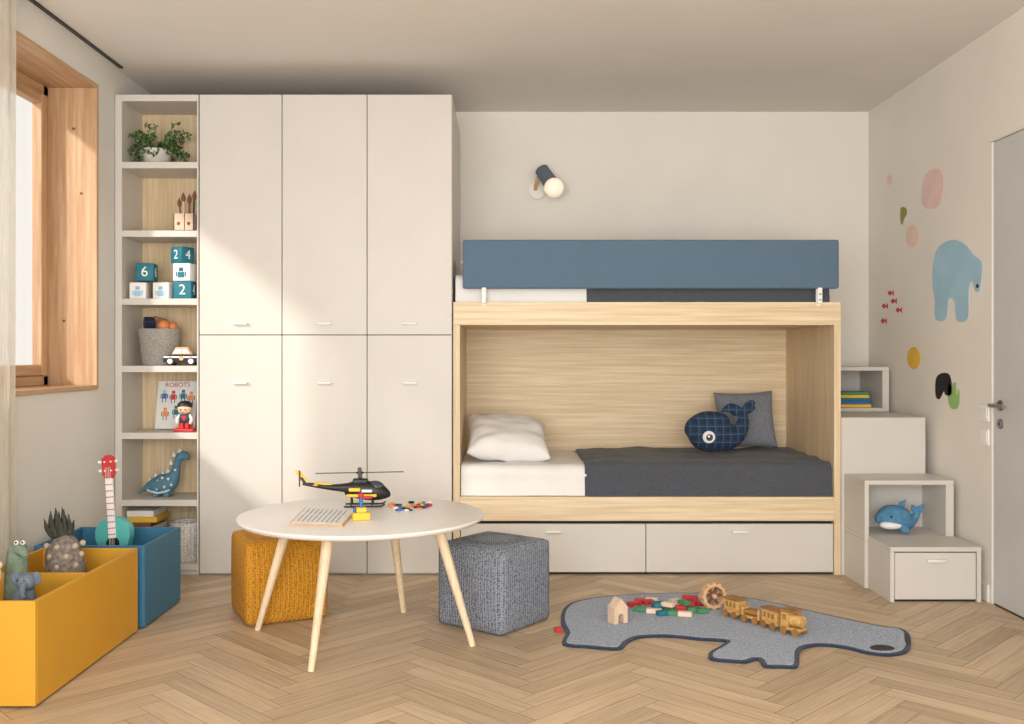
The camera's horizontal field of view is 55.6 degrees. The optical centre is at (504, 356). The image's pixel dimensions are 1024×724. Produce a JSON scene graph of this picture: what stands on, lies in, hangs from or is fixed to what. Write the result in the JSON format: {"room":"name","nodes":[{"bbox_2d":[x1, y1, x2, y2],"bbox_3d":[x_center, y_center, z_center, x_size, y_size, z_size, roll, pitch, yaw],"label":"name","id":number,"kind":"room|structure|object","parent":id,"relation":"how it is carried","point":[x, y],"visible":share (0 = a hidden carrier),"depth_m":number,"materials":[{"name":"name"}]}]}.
{"room":"bedroom","nodes":[
{"label":"bedroom","id":0,"kind":"room"},
{"bbox_2d":[15,0,150,552],"bbox_3d":[-2.240,-0.193,2.375,0.300,2.717,7.550,0,0,0],"label":"wall","id":1,"kind":"structure","parent":0,"point":[61,438],"depth_m":4.76,"materials":[{"name":"paint"}]},
{"bbox_2d":[15,30,97,395],"bbox_3d":[-2.232,-0.614,3.440,0.307,1.560,3.080,0,0,0],"label":"window","id":2,"kind":"structure","parent":1,"relation":"in","point":[64,101],"depth_m":4.96,"materials":[{"name":"brown wood"}]},
{"bbox_2d":[0,574,1023,723],"bbox_3d":[0.105,1.226,2.475,4.990,0.120,7.750,0,0,0],"label":"floor","id":3,"kind":"structure","parent":0,"point":[198,661],"depth_m":3.62,"materials":[{"name":"brown wood"}]},
{"bbox_2d":[0,548,137,705],"bbox_3d":[-1.760,0.988,3.670,0.409,0.357,0.900,0,0,0],"label":"storage bin","id":4,"kind":"object","parent":3,"relation":"on","point":[74,619],"visible":1,"depth_m":3.50,"materials":[{"name":"paint"}]},
{"bbox_2d":[0,561,2,579],"bbox_3d":[-1.810,0.920,3.410,0.103,0.411,0.103,0,0,0],"label":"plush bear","id":5,"kind":"object","parent":4,"relation":"in","point":[1,564],"visible":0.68,"depth_m":3.41},
{"bbox_2d":[3,539,28,599],"bbox_3d":[-1.793,0.900,3.595,0.120,0.456,0.084,0,0,18],"label":"plush toy","id":6,"kind":"object","parent":4,"relation":"in","point":[17,553],"visible":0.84,"depth_m":3.57,"materials":[{"name":"green fabric"}]},
{"bbox_2d":[11,572,40,599],"bbox_3d":[-1.696,0.942,3.424,0.130,0.369,0.101,0,0,27],"label":"elephant","id":7,"kind":"object","parent":4,"relation":"in","point":[25,583],"visible":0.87,"depth_m":3.41},
{"bbox_2d":[43,507,85,571],"bbox_3d":[-1.773,0.871,3.919,0.162,0.530,0.158,0,0,29],"label":"plush","id":8,"kind":"object","parent":4,"relation":"in","point":[65,553],"visible":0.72,"depth_m":3.88},
{"bbox_2d":[34,527,180,626],"bbox_3d":[-1.782,0.988,4.397,0.475,0.357,0.465,0,0,0],"label":"storage bin","id":9,"kind":"object","parent":3,"relation":"on","point":[159,548],"visible":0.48,"depth_m":4.38,"materials":[{"name":"paint"}]},
{"bbox_2d":[95,455,133,544],"bbox_3d":[-1.762,0.763,4.418,0.200,0.637,0.081,0,0,0],"label":"ukulele","id":10,"kind":"object","parent":9,"relation":"in","point":[113,530],"visible":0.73,"depth_m":4.40,"materials":[{"name":"teal wood"}]},
{"bbox_2d":[115,95,199,574],"bbox_3d":[-1.863,-0.119,5.670,0.446,2.570,0.940,0,0,0],"label":"bookcase","id":11,"kind":"object","parent":3,"relation":"on","point":[147,194],"visible":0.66,"depth_m":5.35,"materials":[{"name":"white paint"}]},
{"bbox_2d":[129,282,150,298],"bbox_3d":[-1.985,-0.358,5.290,0.094,0.090,0.095,0,0,0],"label":"block","id":12,"kind":"object","parent":11,"relation":"on","point":[137,290],"visible":0.87,"depth_m":5.25,"materials":[{"name":"white wood"}]},
{"bbox_2d":[136,263,157,281],"bbox_3d":[-1.949,-0.459,5.289,0.098,0.096,0.098,0,0,-7],"label":"block","id":13,"kind":"object","parent":12,"relation":"on","point":[145,272],"visible":1,"depth_m":5.25,"materials":[{"name":"teal wood"}]},
{"bbox_2d":[127,506,169,526],"bbox_3d":[-1.958,0.969,5.340,0.163,0.278,0.200,0,0,0],"label":"book stack","id":14,"kind":"object","parent":11,"relation":"in","point":[140,516],"visible":0.35,"depth_m":5.24,"materials":[{"name":"yellow paper"}]},
{"bbox_2d":[138,316,180,365],"bbox_3d":[-1.897,-0.089,5.340,0.228,0.272,0.228,0,0,0],"label":"fabric basket","id":15,"kind":"object","parent":11,"relation":"on","point":[160,341],"visible":0.95,"depth_m":5.26,"materials":[{"name":"grey fabric"}]},
{"bbox_2d":[127,122,191,161],"bbox_3d":[-1.876,-1.165,5.340,0.352,0.252,0.267,0,0,0],"label":"potted fern","id":16,"kind":"object","parent":11,"relation":"on","point":[162,152],"visible":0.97,"depth_m":5.29,"materials":[{"name":"green plant"}]},
{"bbox_2d":[153,282,173,298],"bbox_3d":[-1.855,-0.358,5.289,0.090,0.090,0.092,0,0,5],"label":"block","id":17,"kind":"object","parent":11,"relation":"on","point":[161,290],"visible":0.84,"depth_m":5.25,"materials":[{"name":"white wood"}]},
{"bbox_2d":[139,448,189,496],"bbox_3d":[-1.871,0.631,5.336,0.284,0.267,0.120,0,0,0],"label":"dinosaur","id":18,"kind":"object","parent":11,"relation":"in","point":[163,483],"visible":1,"depth_m":5.31},
{"bbox_2d":[155,381,196,428],"bbox_3d":[-1.833,0.268,5.428,0.220,0.266,0.068,0,0,0],"label":"picture book","id":19,"kind":"object","parent":11,"relation":"in","point":[170,393],"visible":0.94,"depth_m":5.43,"materials":[{"name":"paper"}]},
{"bbox_2d":[163,347,196,365],"bbox_3d":[-1.742,-0.004,5.239,0.190,0.100,0.060,0,0,0],"label":"toy car","id":20,"kind":"object","parent":11,"relation":"on","point":[180,354],"visible":0.95,"depth_m":5.21,"materials":[{"name":"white wood"}]},
{"bbox_2d":[170,518,196,561],"bbox_3d":[-1.742,1.004,5.320,0.176,0.210,0.176,0,0,0],"label":"wicker basket","id":21,"kind":"object","parent":11,"relation":"on","point":[188,526],"visible":0.56,"depth_m":5.25,"materials":[{"name":"white wicker"}]},
{"bbox_2d":[173,401,196,431],"bbox_3d":[-1.738,0.321,5.276,0.110,0.168,0.071,0,0,0],"label":"figurine","id":22,"kind":"object","parent":11,"relation":"on","point":[185,420],"visible":1,"depth_m":5.26,"materials":[{"name":"paint"}]},
{"bbox_2d":[174,281,195,298],"bbox_3d":[-1.742,-0.361,5.290,0.099,0.096,0.099,0,0,0],"label":"block","id":23,"kind":"object","parent":11,"relation":"on","point":[182,289],"visible":0.98,"depth_m":5.24,"materials":[{"name":"teal wood"}]},
{"bbox_2d":[173,263,196,281],"bbox_3d":[-1.742,-0.459,5.289,0.096,0.096,0.098,0,0,6],"label":"block","id":24,"kind":"object","parent":23,"relation":"on","point":[181,271],"visible":0.93,"depth_m":5.25,"materials":[{"name":"white wood"}]},
{"bbox_2d":[171,246,193,263],"bbox_3d":[-1.755,-0.552,5.289,0.090,0.088,0.090,0,0,32],"label":"block","id":25,"kind":"object","parent":24,"relation":"on","point":[180,254],"visible":0.98,"depth_m":5.26,"materials":[{"name":"teal wood"}]},
{"bbox_2d":[174,191,196,229],"bbox_3d":[-1.738,-0.792,5.310,0.112,0.230,0.100,0,0,0],"label":"brush holder","id":26,"kind":"object","parent":11,"relation":"on","point":[182,221],"visible":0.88,"depth_m":5.26,"materials":[{"name":"brown wood"}]},
{"bbox_2d":[231,530,327,625],"bbox_3d":[-1.030,0.979,4.425,0.382,0.372,0.382,0,0,-26],"label":"pouf","id":27,"kind":"object","parent":3,"relation":"on","point":[293,595],"visible":0.73,"depth_m":4.26,"materials":[{"name":"fabric"}]},
{"bbox_2d":[200,95,459,573],"bbox_3d":[-0.960,-0.119,5.662,1.353,2.570,0.967,0,0,0],"label":"wardrobe","id":28,"kind":"object","parent":3,"relation":"on","point":[330,224],"visible":0.94,"depth_m":5.20,"materials":[{"name":"white paint"}]},
{"bbox_2d":[236,497,483,671],"bbox_3d":[-0.592,0.910,4.030,1.012,0.520,1.012,0,0,0],"label":"round table","id":29,"kind":"object","parent":3,"relation":"on","point":[443,517],"visible":0.78,"depth_m":3.91,"materials":[{"name":"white wood"}]},
{"bbox_2d":[289,508,352,526],"bbox_3d":[-0.737,0.645,3.937,0.236,0.009,0.440,0,0,0],"label":"notepad","id":30,"kind":"object","parent":29,"relation":"on","point":[307,516],"visible":0.99,"depth_m":3.89,"materials":[{"name":"white paper"}]},
{"bbox_2d":[295,467,403,507],"bbox_3d":[-0.673,0.568,4.225,0.357,0.158,0.322,0,0,36],"label":"helicopter","id":31,"kind":"object","parent":29,"relation":"on","point":[372,490],"visible":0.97,"depth_m":4.20,"materials":[{"name":"black plastic"}]},
{"bbox_2d":[352,493,369,520],"bbox_3d":[-0.574,0.595,3.876,0.070,0.109,0.040,0,0,-17],"label":"tower","id":32,"kind":"object","parent":29,"relation":"on","point":[360,513],"visible":1,"depth_m":3.86,"materials":[{"name":"yellow plastic"}]},
{"bbox_2d":[388,501,431,510],"bbox_3d":[-0.414,0.644,4.214,0.193,0.010,0.239,0,0,0],"label":"bricks","id":33,"kind":"object","parent":29,"relation":"on","point":[419,504],"visible":1,"depth_m":4.21},
{"bbox_2d":[439,531,548,634],"bbox_3d":[-0.047,0.981,4.285,0.378,0.368,0.378,0,0,37],"label":"pouf","id":34,"kind":"object","parent":3,"relation":"on","point":[503,578],"visible":0.91,"depth_m":4.14,"materials":[{"name":"grey fabric"}]},
{"bbox_2d":[554,627,561,632],"bbox_3d":[0.225,1.157,4.121,0.032,0.018,0.022,0,0,-11],"label":"block","id":35,"kind":"object","parent":3,"relation":"on","point":[556,629],"visible":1,"depth_m":4.11,"materials":[{"name":"red wood"}]},
{"bbox_2d":[453,302,840,574],"bbox_3d":[0.760,0.436,5.660,2.074,1.460,0.959,0,0,0],"label":"bunk bed","id":36,"kind":"object","parent":3,"relation":"on","point":[595,374],"visible":0.87,"depth_m":5.22,"materials":[{"name":"brown wood"}]},
{"bbox_2d":[463,240,838,305],"bbox_3d":[0.775,-0.449,5.181,2.001,0.350,0.047,0,0,0],"label":"guard rail","id":37,"kind":"object","parent":36,"relation":"attached to","point":[487,264],"visible":1,"depth_m":5.16,"materials":[{"name":"blue wood"}]},
{"bbox_3d":[0.755,-0.364,5.685,2.024,0.140,0.830,0,0,0],"label":"mattress","id":38,"kind":"object","parent":36,"relation":"on","visible":0},
{"bbox_2d":[456,275,586,301],"bbox_3d":[0.091,-0.374,5.674,0.717,0.156,0.873,0,0,0],"label":"fitted sheet","id":39,"kind":"object","parent":38,"relation":"on","point":[462,295],"visible":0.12,"depth_m":5.25,"materials":[{"name":"white fabric"}]},
{"bbox_2d":[586,289,829,301],"bbox_3d":[1.088,-0.381,5.668,1.317,0.171,0.888,0,0,0],"label":"bedspread","id":40,"kind":"object","parent":38,"relation":"on","point":[592,295],"visible":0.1,"depth_m":5.23,"materials":[{"name":"grey fabric"}]},
{"bbox_3d":[0.760,0.670,5.670,1.974,0.157,0.820,0,0,0],"label":"mattress","id":41,"kind":"object","parent":36,"relation":"on","visible":0},
{"bbox_2d":[461,450,585,495],"bbox_3d":[0.106,0.660,5.655,0.687,0.174,0.857,0,0,0],"label":"sheet","id":42,"kind":"object","parent":41,"relation":"on","point":[563,474],"visible":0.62,"depth_m":5.24,"materials":[{"name":"white fabric"}]},
{"bbox_2d":[466,414,550,461],"bbox_3d":[0.012,0.463,5.560,0.482,0.265,0.408,0,0,-5],"label":"pillow","id":43,"kind":"object","parent":42,"relation":"on","point":[503,437],"visible":1,"depth_m":5.41,"materials":[{"name":"white fabric"}]},
{"bbox_2d":[576,446,831,495],"bbox_3d":[1.093,0.649,5.649,1.327,0.195,0.870,0,0,0],"label":"blanket","id":44,"kind":"object","parent":41,"relation":"on","point":[637,470],"visible":0.96,"depth_m":5.23,"materials":[{"name":"grey fabric"}]},
{"bbox_2d":[684,400,754,451],"bbox_3d":[1.238,0.397,5.595,0.408,0.299,0.185,0,0,0],"label":"plush","id":45,"kind":"object","parent":44,"relation":"on","point":[709,431],"visible":1,"depth_m":5.55,"materials":[{"name":"blue fabric"}]},
{"bbox_2d":[713,391,777,446],"bbox_3d":[1.459,0.381,5.900,0.374,0.352,0.170,0,0,0],"label":"cushion","id":46,"kind":"object","parent":44,"relation":"on","point":[761,432],"visible":0.66,"depth_m":5.85,"materials":[{"name":"fabric"}]},
{"bbox_2d":[561,593,910,668],"bbox_3d":[0.962,1.159,4.195,1.461,0.014,1.137,0,0,0],"label":"rug","id":47,"kind":"object","parent":3,"relation":"on","point":[585,624],"visible":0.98,"depth_m":4.05,"materials":[{"name":"grey carpet"}]},
{"bbox_2d":[608,596,627,624],"bbox_3d":[0.489,1.098,4.220,0.070,0.108,0.050,0,0,-29],"label":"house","id":48,"kind":"structure","parent":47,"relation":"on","point":[617,609],"depth_m":4.21,"materials":[{"name":"brown wood"}]},
{"bbox_2d":[627,595,708,616],"bbox_3d":[0.748,1.132,4.466,0.370,0.040,0.333,0,0,0],"label":"blocks","id":49,"kind":"object","parent":47,"relation":"on","point":[689,601],"visible":0.97,"depth_m":4.41},
{"bbox_2d":[699,581,726,609],"bbox_3d":[0.951,1.090,4.443,0.125,0.125,0.040,0,0,-14],"label":"toy","id":50,"kind":"object","parent":47,"relation":"on","point":[703,594],"visible":0.97,"depth_m":4.43,"materials":[{"name":"brown wood"}]},
{"bbox_2d":[722,595,807,636],"bbox_3d":[1.110,1.098,4.177,0.083,0.106,0.420,0,0,-34],"label":"train","id":51,"kind":"object","parent":47,"relation":"on","point":[786,618],"visible":1,"depth_m":4.12,"materials":[{"name":"brown wood"}]},
{"bbox_2d":[841,366,980,601],"bbox_3d":[2.035,0.613,5.367,0.470,1.107,1.526,0,0,0],"label":"staircase","id":52,"kind":"structure","parent":3,"relation":"on","point":[883,451],"depth_m":5.04,"materials":[{"name":"white paint"}]},
{"bbox_2d":[841,391,870,406],"bbox_3d":[2.085,0.254,5.865,0.190,0.092,0.170,0,0,0],"label":"book stack","id":53,"kind":"object","parent":52,"relation":"in","point":[848,398],"visible":0.67,"depth_m":5.79,"materials":[{"name":"paper"}]},
{"bbox_2d":[875,500,923,532],"bbox_3d":[2.029,0.813,4.991,0.249,0.159,0.147,0,0,0],"label":"plush whale","id":54,"kind":"object","parent":52,"relation":"on","point":[893,517],"visible":1,"depth_m":4.96,"materials":[{"name":"blue fabric"}]},
{"bbox_2d":[25,0,1023,111],"bbox_3d":[0.105,-1.611,2.475,4.990,0.120,7.750,0,0,0],"label":"ceiling","id":55,"kind":"structure","parent":0,"point":[488,55],"depth_m":4.84,"materials":[{"name":"paint"}]},
{"bbox_2d":[29,0,122,68],"bbox_3d":[-2.052,-1.547,2.900,0.020,0.008,4.600,0,0,0],"label":"track","id":56,"kind":"object","parent":55,"relation":"attached to","point":[34,2],"visible":1,"depth_m":4.63,"materials":[{"name":"metal"}]},
{"bbox_2d":[0,0,15,563],"bbox_3d":[-2.020,-0.189,2.865,0.056,2.670,2.330,0,0,0],"label":"sheer curtain","id":57,"kind":"object","parent":56,"relation":"hanging from","point":[7,7],"visible":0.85,"depth_m":3.91,"materials":[{"name":"white fabric"}]},
{"bbox_2d":[456,112,868,365],"bbox_3d":[0.105,-0.193,6.250,4.990,2.717,0.200,0,0,0],"label":"wall","id":58,"kind":"structure","parent":0,"point":[623,175],"depth_m":6.15,"materials":[{"name":"paint"}]},
{"bbox_2d":[529,165,563,198],"bbox_3d":[0.248,-1.083,6.033,0.137,0.208,0.295,0,0,-31],"label":"wall lamp","id":59,"kind":"object","parent":58,"relation":"attached to","point":[550,185],"visible":1,"depth_m":5.96,"materials":[{"name":"blue metal"}]},
{"bbox_2d":[869,7,1023,602],"bbox_3d":[2.400,-0.193,2.375,0.200,2.717,7.550,0,0,0],"label":"wall","id":60,"kind":"structure","parent":0,"point":[947,119],"depth_m":5.08,"materials":[{"name":"paint"}]},
{"bbox_2d":[887,175,891,184],"bbox_3d":[2.299,-1.058,5.807,0.002,0.061,0.075,0,0,0],"label":"decal","id":61,"kind":"object","parent":60,"relation":"attached to","point":[889,178],"visible":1,"depth_m":5.81},
{"bbox_2d":[900,207,906,224],"bbox_3d":[2.299,-0.817,5.606,0.002,0.101,0.090,0,0,0],"label":"decal","id":62,"kind":"object","parent":60,"relation":"attached to","point":[903,212],"visible":1,"depth_m":5.62},
{"bbox_2d":[906,225,918,246],"bbox_3d":[2.299,-0.683,5.487,0.002,0.126,0.175,0,0,0],"label":"decal","id":63,"kind":"object","parent":60,"relation":"attached to","point":[912,234],"visible":1,"depth_m":5.48},
{"bbox_2d":[907,347,919,368],"bbox_3d":[2.299,0.006,5.467,0.002,0.124,0.174,0,0,0],"label":"decal","id":64,"kind":"object","parent":60,"relation":"attached to","point":[913,356],"visible":1,"depth_m":5.47},
{"bbox_2d":[921,169,943,208],"bbox_3d":[2.299,-0.903,5.227,0.002,0.213,0.270,0,0,0],"label":"decal","id":65,"kind":"object","parent":60,"relation":"attached to","point":[933,181],"visible":1,"depth_m":5.22},
{"bbox_2d":[935,373,951,398],"bbox_3d":[2.299,0.153,5.095,0.002,0.142,0.194,0,0,0],"label":"decal","id":66,"kind":"object","parent":60,"relation":"attached to","point":[942,381],"visible":1,"depth_m":5.10},
{"bbox_2d":[948,382,959,408],"bbox_3d":[2.299,0.198,4.980,0.002,0.141,0.133,0,0,0],"label":"decal","id":67,"kind":"object","parent":60,"relation":"attached to","point":[954,398],"visible":1,"depth_m":4.97,"materials":[{"name":"green paper"}]},
{"bbox_2d":[932,240,982,321],"bbox_3d":[2.298,-0.390,4.954,0.003,0.426,0.547,0,0,0],"label":"decal","id":68,"kind":"object","parent":60,"relation":"attached to","point":[955,266],"visible":1,"depth_m":4.96},
{"bbox_2d":[980,428,989,445],"bbox_3d":[2.294,0.383,4.648,0.012,0.080,0.080,0,0,0],"label":"light switch","id":69,"kind":"object","parent":60,"relation":"attached to","point":[984,433],"visible":1,"depth_m":4.64,"materials":[{"name":"white plastic"}]},
{"bbox_2d":[980,404,989,421],"bbox_3d":[2.294,0.268,4.648,0.012,0.080,0.080,0,0,0],"label":"light switch","id":70,"kind":"object","parent":60,"relation":"attached to","point":[984,409],"visible":0.91,"depth_m":4.64,"materials":[{"name":"white plastic"}]},
{"bbox_2d":[981,581,989,602],"bbox_3d":[2.294,1.123,5.380,0.012,0.084,1.539,0,0,0],"label":"baseboard","id":71,"kind":"structure","parent":60,"relation":"attached to","point":[985,588],"depth_m":4.63,"materials":[{"name":"white wood"}]},
{"bbox_2d":[987,126,1023,617],"bbox_3d":[2.318,0.071,4.135,0.144,2.190,0.929,0,0,0],"label":"door","id":72,"kind":"structure","parent":60,"relation":"in","point":[1007,150],"depth_m":4.46,"materials":[{"name":"paint"}]}
]}

